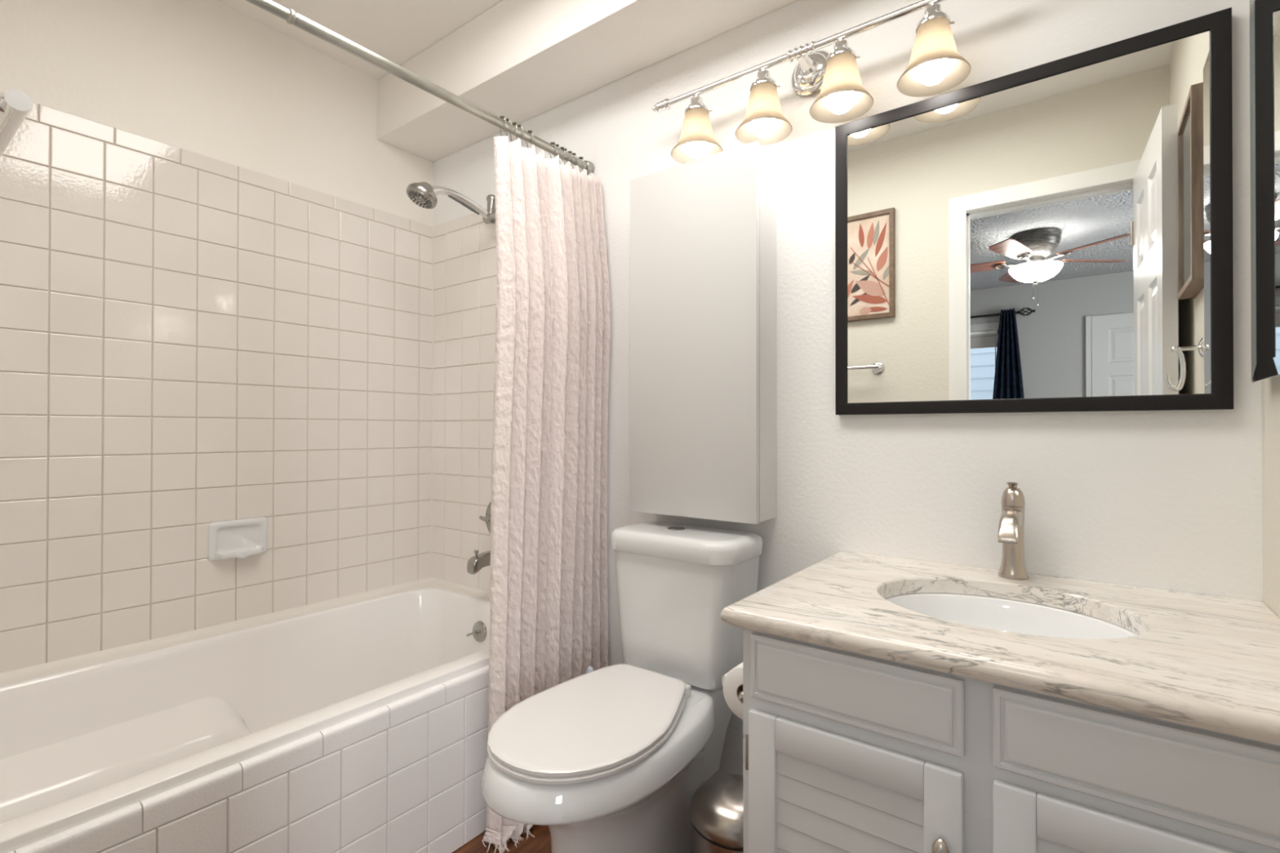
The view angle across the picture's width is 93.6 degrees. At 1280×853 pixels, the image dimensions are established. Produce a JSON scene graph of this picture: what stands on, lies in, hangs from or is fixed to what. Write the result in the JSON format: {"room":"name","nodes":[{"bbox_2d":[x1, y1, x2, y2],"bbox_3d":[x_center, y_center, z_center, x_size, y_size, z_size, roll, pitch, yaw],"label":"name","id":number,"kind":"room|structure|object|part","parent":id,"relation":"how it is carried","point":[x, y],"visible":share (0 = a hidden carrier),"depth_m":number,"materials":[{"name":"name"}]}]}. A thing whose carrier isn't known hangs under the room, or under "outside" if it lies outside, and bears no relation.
{"room":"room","nodes":[
{"label":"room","id":0,"kind":"room"},
{"bbox_2d":[0,0,433,226],"bbox_3d":[-1.361,-0.118,1.964,0.120,2.453,1.720,0,0,37],"label":"wall","id":1,"kind":"structure","parent":0,"point":[209,78],"depth_m":1.89,"materials":[{"name":"white paint"}]},
{"bbox_2d":[0,92,432,673],"bbox_3d":[-1.310,-0.106,1.926,0.006,1.472,1.480,0,0,37],"label":"wall tile","id":2,"kind":"structure","parent":1,"relation":"attached to","point":[189,341],"depth_m":1.82,"materials":[{"name":"white tile"}]},
{"bbox_2d":[207,516,267,559],"bbox_3d":[-1.279,0.362,1.925,0.046,0.124,0.167,0,0,37],"label":"soap dish","id":3,"kind":"object","parent":2,"relation":"attached to","point":[240,538],"visible":1,"depth_m":1.93,"materials":[{"name":"white ceramic"}]},
{"bbox_2d":[215,0,502,80],"bbox_3d":[-0.328,-1.398,1.204,2.690,0.100,1.720,0,0,37],"label":"ceiling","id":4,"kind":"structure","parent":0,"point":[397,31],"depth_m":1.99,"materials":[{"name":"white paint"}]},
{"bbox_2d":[452,824,551,852],"bbox_3d":[-0.314,1.155,1.212,2.690,0.100,1.660,0,0,37],"label":"floor","id":5,"kind":"structure","parent":0,"point":[541,842],"depth_m":1.59,"materials":[{"name":"brown wood"}]},
{"bbox_2d":[0,577,489,852],"bbox_3d":[-0.967,0.819,1.662,0.858,0.392,1.474,0,0,37],"label":"bathtub","id":6,"kind":"object","parent":5,"relation":"on","point":[85,738],"visible":0.62,"depth_m":1.69,"materials":[{"name":"white ceramic"}]},
{"bbox_3d":[-0.614,0.760,2.207,0.049,0.025,0.018,0,0,7],"label":"trip lever","id":7,"kind":"part","parent":6,"relation":"part of","materials":[{"name":"silver metal"}]},
{"bbox_3d":[-0.591,0.756,2.214,0.075,0.075,0.018,0,0,37],"label":"overflow plate","id":8,"kind":"part","parent":6,"relation":"part of","materials":[{"name":"silver metal"}]},
{"bbox_2d":[8,665,488,852],"bbox_3d":[-0.615,0.885,1.401,0.018,0.443,1.480,0,0,37],"label":"tub apron","id":9,"kind":"object","parent":5,"relation":"on","point":[405,775],"visible":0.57,"depth_m":1.34,"materials":[{"name":"white tile"}]},
{"bbox_2d":[586,666,593,673],"bbox_3d":[-0.146,0.906,1.765,0.080,0.405,0.080,0,0,37],"label":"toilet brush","id":10,"kind":"object","parent":5,"relation":"on","point":[589,668],"visible":0.1,"depth_m":1.76,"materials":[{"name":"white plastic"}]},
{"bbox_2d":[481,521,762,852],"bbox_3d":[-0.037,0.690,1.405,0.388,0.833,0.749,0,0,37],"label":"toilet","id":11,"kind":"object","parent":5,"relation":"on","point":[614,758],"visible":0.97,"depth_m":1.36,"materials":[{"name":"white ceramic"}]},
{"bbox_3d":[-0.105,0.645,1.312,0.349,0.014,0.475,0,0,37],"label":"seat","id":12,"kind":"part","parent":11,"relation":"part of","materials":[{"name":"white plastic"}]},
{"bbox_3d":[-0.105,0.624,1.312,0.347,0.030,0.473,0,0,37],"label":"seat lid","id":13,"kind":"part","parent":11,"relation":"part of","materials":[{"name":"white plastic"}]},
{"bbox_3d":[0.119,0.307,1.616,0.388,0.055,0.229,0,0,37],"label":"tank lid","id":14,"kind":"part","parent":11,"relation":"part of","materials":[{"name":"white ceramic"}]},
{"bbox_3d":[0.121,0.494,1.618,0.368,0.322,0.213,0,0,37],"label":"tank","id":15,"kind":"part","parent":11,"relation":"part of","materials":[{"name":"white ceramic"}]},
{"bbox_2d":[689,773,743,852],"bbox_3d":[0.207,0.950,1.321,0.207,0.314,0.228,0,0,37],"label":"trash can","id":16,"kind":"object","parent":5,"relation":"on","point":[717,805],"visible":0.59,"depth_m":1.28,"materials":[{"name":"silver metal"}]},
{"bbox_2d":[742,628,1279,852],"bbox_3d":[0.620,0.722,1.018,0.716,0.767,0.616,0,0,37],"label":"vanity cabinet","id":17,"kind":"object","parent":5,"relation":"on","point":[845,751],"visible":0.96,"depth_m":0.81,"materials":[{"name":"white paint"}]},
{"bbox_2d":[738,690,742,702],"bbox_3d":[0.261,0.520,1.202,0.078,0.044,0.165,0,0,37],"label":"toilet paper holder","id":18,"kind":"object","parent":17,"relation":"attached to","point":[740,694],"visible":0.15,"depth_m":1.15,"materials":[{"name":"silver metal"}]},
{"bbox_2d":[721,662,742,719],"bbox_3d":[0.235,0.520,1.205,0.106,0.104,0.103,0,0,37],"label":"toilet paper roll","id":19,"kind":"object","parent":18,"relation":"hanging from","point":[732,681],"visible":0.23,"depth_m":1.18,"materials":[{"name":"white paper"}]},
{"bbox_3d":[0.312,0.723,0.910,0.224,0.399,0.008,0,0,37],"label":"louver panel","id":20,"kind":"part","parent":17,"relation":"part of","materials":[{"name":"white paint"}]},
{"bbox_3d":[0.311,0.723,0.908,0.316,0.503,0.017,0,0,37],"label":"cabinet door","id":21,"kind":"part","parent":17,"relation":"part of","materials":[{"name":"white paint"}]},
{"bbox_3d":[0.313,0.397,0.909,0.315,0.103,0.015,0,0,37],"label":"drawer","id":22,"kind":"part","parent":17,"relation":"part of","materials":[{"name":"white paint"}]},
{"bbox_3d":[0.406,0.611,0.811,0.021,0.104,0.027,0,0,37],"label":"door pull","id":23,"kind":"part","parent":17,"relation":"part of","materials":[{"name":"silver metal"}]},
{"bbox_2d":[720,551,1279,745],"bbox_3d":[0.614,0.322,1.036,0.746,0.031,0.601,0,0,37],"label":"countertop","id":24,"kind":"structure","parent":17,"relation":"on","point":[1206,662],"depth_m":0.87,"materials":[{"name":"stone"}]},
{"bbox_2d":[884,592,1137,639],"bbox_3d":[0.625,0.416,1.044,0.456,0.154,0.382,0,0,37],"label":"sink basin","id":25,"kind":"object","parent":24,"relation":"in","point":[1005,615],"visible":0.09,"depth_m":1.17,"materials":[{"name":"white ceramic"}]},
{"bbox_2d":[997,482,1028,579],"bbox_3d":[0.742,0.210,1.200,0.054,0.195,0.131,0,0,37],"label":"faucet","id":26,"kind":"object","parent":24,"relation":"on","point":[1011,522],"visible":1,"depth_m":1.21,"materials":[{"name":"silver metal"}]},
{"bbox_3d":[0.735,0.195,1.192,0.035,0.057,0.109,0,0,37],"label":"spout","id":27,"kind":"part","parent":26,"relation":"part of","materials":[{"name":"silver metal"}]},
{"bbox_3d":[0.758,0.124,1.222,0.021,0.022,0.024,0,0,37],"label":"handle lever","id":28,"kind":"part","parent":26,"relation":"part of","materials":[{"name":"silver metal"}]},
{"bbox_3d":[0.765,0.142,1.232,0.042,0.038,0.042,0,0,37],"label":"handle","id":29,"kind":"part","parent":26,"relation":"part of","materials":[{"name":"silver metal"}]},
{"bbox_3d":[0.595,0.720,0.700,0.224,0.403,0.008,0,0,37],"label":"louver panel","id":30,"kind":"part","parent":17,"relation":"part of","materials":[{"name":"white paint"}]},
{"bbox_3d":[0.593,0.720,0.697,0.316,0.507,0.017,0,0,37],"label":"cabinet door","id":31,"kind":"part","parent":17,"relation":"part of","materials":[{"name":"white paint"}]},
{"bbox_3d":[0.594,0.396,0.700,0.316,0.103,0.015,0,0,37],"label":"drawer","id":32,"kind":"part","parent":17,"relation":"part of","materials":[{"name":"white paint"}]},
{"bbox_2d":[377,0,796,161],"bbox_3d":[0.038,-1.229,1.695,2.450,0.231,0.252,0,0,37],"label":"ceiling","id":33,"kind":"structure","parent":0,"point":[519,61],"depth_m":1.89,"materials":[{"name":"white paint"}]},
{"bbox_2d":[433,0,1262,780],"bbox_3d":[0.196,-0.117,1.802,2.570,2.453,0.120,0,0,37],"label":"wall","id":34,"kind":"structure","parent":0,"point":[1171,500],"depth_m":1.42,"materials":[{"name":"white paint"}]},
{"bbox_2d":[431,174,587,591],"bbox_3d":[-0.525,-0.102,2.259,0.867,1.472,0.008,0,0,37],"label":"wall tile","id":35,"kind":"structure","parent":34,"relation":"attached to","point":[464,255],"depth_m":2.39,"materials":[{"name":"white tile"}]},
{"bbox_2d":[406,182,495,224],"bbox_3d":[-0.596,-0.473,2.071,0.196,0.754,0.381,0,0,42],"label":"shower","id":36,"kind":"object","parent":35,"relation":"attached to","point":[424,194],"visible":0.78,"depth_m":2.04,"materials":[{"name":"silver metal"}]},
{"bbox_3d":[-0.635,-0.789,2.114,0.043,0.061,0.262,0,0,37],"label":"shower handle","id":37,"kind":"part","parent":36,"relation":"part of","materials":[{"name":"silver metal"}]},
{"bbox_2d":[466,550,490,574],"bbox_3d":[-0.562,0.486,2.195,0.052,0.081,0.140,0,0,37],"label":"tub spout","id":38,"kind":"object","parent":35,"relation":"attached to","point":[475,563],"visible":0.76,"depth_m":2.15,"materials":[{"name":"silver metal"}]},
{"bbox_2d":[479,502,490,533],"bbox_3d":[-0.539,0.346,2.227,0.166,0.166,0.061,0,0,37],"label":"shower valve","id":39,"kind":"object","parent":35,"relation":"attached to","point":[486,519],"visible":0.27,"depth_m":2.23,"materials":[{"name":"silver metal"}]},
{"bbox_3d":[-0.558,0.346,2.232,0.077,0.042,0.046,0,0,37],"label":"valve handle","id":40,"kind":"part","parent":39,"relation":"part of","materials":[{"name":"silver metal"}]},
{"bbox_3d":[-0.527,0.346,2.244,0.166,0.166,0.019,0,0,37],"label":"valve plate","id":41,"kind":"part","parent":39,"relation":"part of","materials":[{"name":"silver metal"}]},
{"bbox_2d":[629,141,776,524],"bbox_3d":[0.168,-0.235,1.670,0.400,0.960,0.124,0,0,37],"label":"upper cabinet","id":42,"kind":"object","parent":34,"relation":"attached to","point":[703,231],"visible":1,"depth_m":1.59,"materials":[{"name":"white wood"}]},
{"bbox_2d":[652,0,970,164],"bbox_3d":[0.401,-0.852,1.480,0.888,0.227,0.168,0,0,37],"label":"vanity light","id":43,"kind":"object","parent":34,"relation":"attached to","point":[935,66],"visible":1,"depth_m":1.44,"materials":[{"name":"beige glass"}]},
{"bbox_3d":[0.156,-0.785,1.647,0.061,0.096,0.061,0,0,37],"label":"light bulb","id":44,"kind":"part","parent":43,"relation":"part of","materials":[{"name":"white glass"}]},
{"bbox_3d":[0.156,-0.806,1.647,0.143,0.118,0.143,0,0,37],"label":"lamp shade","id":45,"kind":"part","parent":43,"relation":"part of","materials":[{"name":"beige glass"}]},
{"bbox_2d":[684,93,712,115],"bbox_3d":[0.155,-0.883,1.643,0.075,0.052,0.076,0,0,37],"label":"socket","id":46,"kind":"object","parent":43,"relation":"attached to","point":[696,105],"depth_m":1.63,"materials":[{"name":"silver metal"}]},
{"bbox_3d":[0.314,-0.786,1.529,0.061,0.096,0.061,0,0,37],"label":"light bulb","id":47,"kind":"part","parent":43,"relation":"part of","materials":[{"name":"white glass"}]},
{"bbox_3d":[0.314,-0.807,1.529,0.143,0.118,0.143,0,0,37],"label":"lamp shade","id":48,"kind":"part","parent":43,"relation":"part of","materials":[{"name":"beige glass"}]},
{"bbox_2d":[750,67,780,92],"bbox_3d":[0.314,-0.884,1.525,0.075,0.052,0.076,0,0,37],"label":"socket","id":49,"kind":"object","parent":43,"relation":"attached to","point":[763,79],"depth_m":1.51,"materials":[{"name":"silver metal"}]},
{"bbox_3d":[0.472,-0.786,1.411,0.061,0.096,0.061,0,0,37],"label":"light bulb","id":50,"kind":"part","parent":43,"relation":"part of","materials":[{"name":"white glass"}]},
{"bbox_3d":[0.472,-0.807,1.411,0.143,0.118,0.143,0,0,37],"label":"lamp shade","id":51,"kind":"part","parent":43,"relation":"part of","materials":[{"name":"beige glass"}]},
{"bbox_2d":[826,37,860,65],"bbox_3d":[0.472,-0.884,1.407,0.075,0.052,0.076,0,0,37],"label":"socket","id":52,"kind":"object","parent":43,"relation":"attached to","point":[841,50],"depth_m":1.39,"materials":[{"name":"silver metal"}]},
{"bbox_3d":[0.631,-0.787,1.293,0.061,0.096,0.061,0,0,37],"label":"light bulb","id":53,"kind":"part","parent":43,"relation":"part of","materials":[{"name":"white glass"}]},
{"bbox_3d":[0.631,-0.808,1.293,0.143,0.118,0.143,0,0,37],"label":"lamp shade","id":54,"kind":"part","parent":43,"relation":"part of","materials":[{"name":"beige glass"}]},
{"bbox_2d":[915,2,954,33],"bbox_3d":[0.630,-0.885,1.289,0.075,0.052,0.076,0,0,37],"label":"socket","id":55,"kind":"object","parent":43,"relation":"attached to","point":[933,14],"depth_m":1.28,"materials":[{"name":"silver metal"}]},
{"bbox_2d":[835,7,1233,414],"bbox_3d":[0.772,-0.386,1.283,0.706,0.713,0.024,0,0,37],"label":"wall mirror","id":56,"kind":"object","parent":34,"relation":"attached to","point":[1055,236],"visible":1,"depth_m":1.23,"materials":[{"name":"black mirror"}]},
{"bbox_2d":[1262,375,1279,618],"bbox_3d":[0.701,-0.125,0.428,0.120,2.453,1.480,0,0,37],"label":"wall","id":57,"kind":"structure","parent":0,"point":[1270,386],"depth_m":1.01,"materials":[{"name":"beige paint"}]},
{"bbox_2d":[1249,0,1279,382],"bbox_3d":[0.920,-0.463,0.849,0.026,0.775,0.403,0,0,37],"label":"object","id":58,"kind":"object","parent":57,"relation":"attached to","point":[1264,15],"visible":1,"depth_m":0.92,"materials":[{"name":"black"}]},
{"bbox_3d":[-0.760,-0.126,0.519,2.570,2.453,0.120,0,0,37],"label":"wall","id":59,"kind":"structure","parent":0,"visible":0},
{"bbox_2d":[0,88,32,158],"bbox_3d":[-0.779,-0.292,0.663,0.513,0.056,0.084,0,0,37],"label":"towel bar","id":60,"kind":"object","parent":59,"relation":"attached to","point":[15,105],"visible":1,"depth_m":0.55,"materials":[{"name":"white metal"}]},
{"bbox_3d":[-0.599,-0.292,0.523,0.056,0.056,0.075,0,0,37],"label":"bar post","id":61,"kind":"part","parent":60,"relation":"part of","materials":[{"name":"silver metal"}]},
{"bbox_2d":[244,0,593,174],"bbox_3d":[-0.609,-0.853,1.405,0.041,0.059,1.472,0,0,37],"label":"shower curtain rod","id":62,"kind":"object","parent":59,"relation":"attached to","point":[291,17],"visible":0.91,"depth_m":1.44,"materials":[{"name":"silver metal"}]},
{"bbox_2d":[497,115,506,136],"bbox_3d":[-0.391,-0.838,1.698,0.037,0.079,0.012,0,0,37],"label":"curtain ring","id":63,"kind":"object","parent":62,"relation":"hanging from","point":[500,117],"visible":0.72,"depth_m":1.69,"materials":[{"name":"silver metal"}]},
{"bbox_2d":[503,118,511,142],"bbox_3d":[-0.379,-0.838,1.714,0.036,0.079,0.018,0,0,37],"label":"curtain ring","id":64,"kind":"object","parent":62,"relation":"hanging from","point":[506,119],"visible":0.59,"depth_m":1.71,"materials":[{"name":"silver metal"}]},
{"bbox_2d":[508,121,517,142],"bbox_3d":[-0.366,-0.838,1.731,0.037,0.079,0.011,0,0,37],"label":"curtain ring","id":65,"kind":"object","parent":62,"relation":"hanging from","point":[513,122],"visible":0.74,"depth_m":1.73,"materials":[{"name":"silver metal"}]},
{"bbox_2d":[515,124,524,138],"bbox_3d":[-0.352,-0.838,1.751,0.036,0.079,0.021,0,0,37],"label":"curtain ring","id":66,"kind":"object","parent":62,"relation":"hanging from","point":[517,125],"visible":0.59,"depth_m":1.74,"materials":[{"name":"silver metal"}]},
{"bbox_2d":[524,129,533,147],"bbox_3d":[-0.329,-0.839,1.781,0.037,0.079,0.008,0,0,37],"label":"curtain ring","id":67,"kind":"object","parent":62,"relation":"hanging from","point":[531,131],"visible":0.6,"depth_m":1.77,"materials":[{"name":"silver metal"}]},
{"bbox_2d":[548,142,556,158],"bbox_3d":[-0.273,-0.839,1.857,0.037,0.079,0.010,0,0,37],"label":"curtain ring","id":68,"kind":"object","parent":62,"relation":"hanging from","point":[551,143],"visible":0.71,"depth_m":1.85,"materials":[{"name":"silver metal"}]},
{"bbox_2d":[553,143,561,157],"bbox_3d":[-0.259,-0.839,1.875,0.036,0.079,0.021,0,0,37],"label":"curtain ring","id":69,"kind":"object","parent":62,"relation":"hanging from","point":[557,145],"visible":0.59,"depth_m":1.87,"materials":[{"name":"silver metal"}]},
{"bbox_2d":[570,152,577,168],"bbox_3d":[-0.214,-0.840,1.936,0.036,0.079,0.021,0,0,37],"label":"curtain ring","id":70,"kind":"object","parent":62,"relation":"hanging from","point":[574,153],"visible":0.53,"depth_m":1.93,"materials":[{"name":"silver metal"}]},
{"bbox_3d":[-0.237,-0.840,1.904,0.036,0.079,0.022,0,0,37],"label":"curtain ring","id":71,"kind":"object","parent":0,"visible":0},
{"bbox_2d":[481,136,610,852],"bbox_3d":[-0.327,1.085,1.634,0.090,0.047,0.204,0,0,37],"label":"shower curtain","id":72,"kind":"object","parent":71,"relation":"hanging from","point":[548,613],"visible":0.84,"depth_m":1.72,"materials":[{"name":"white fabric"}]}
]}

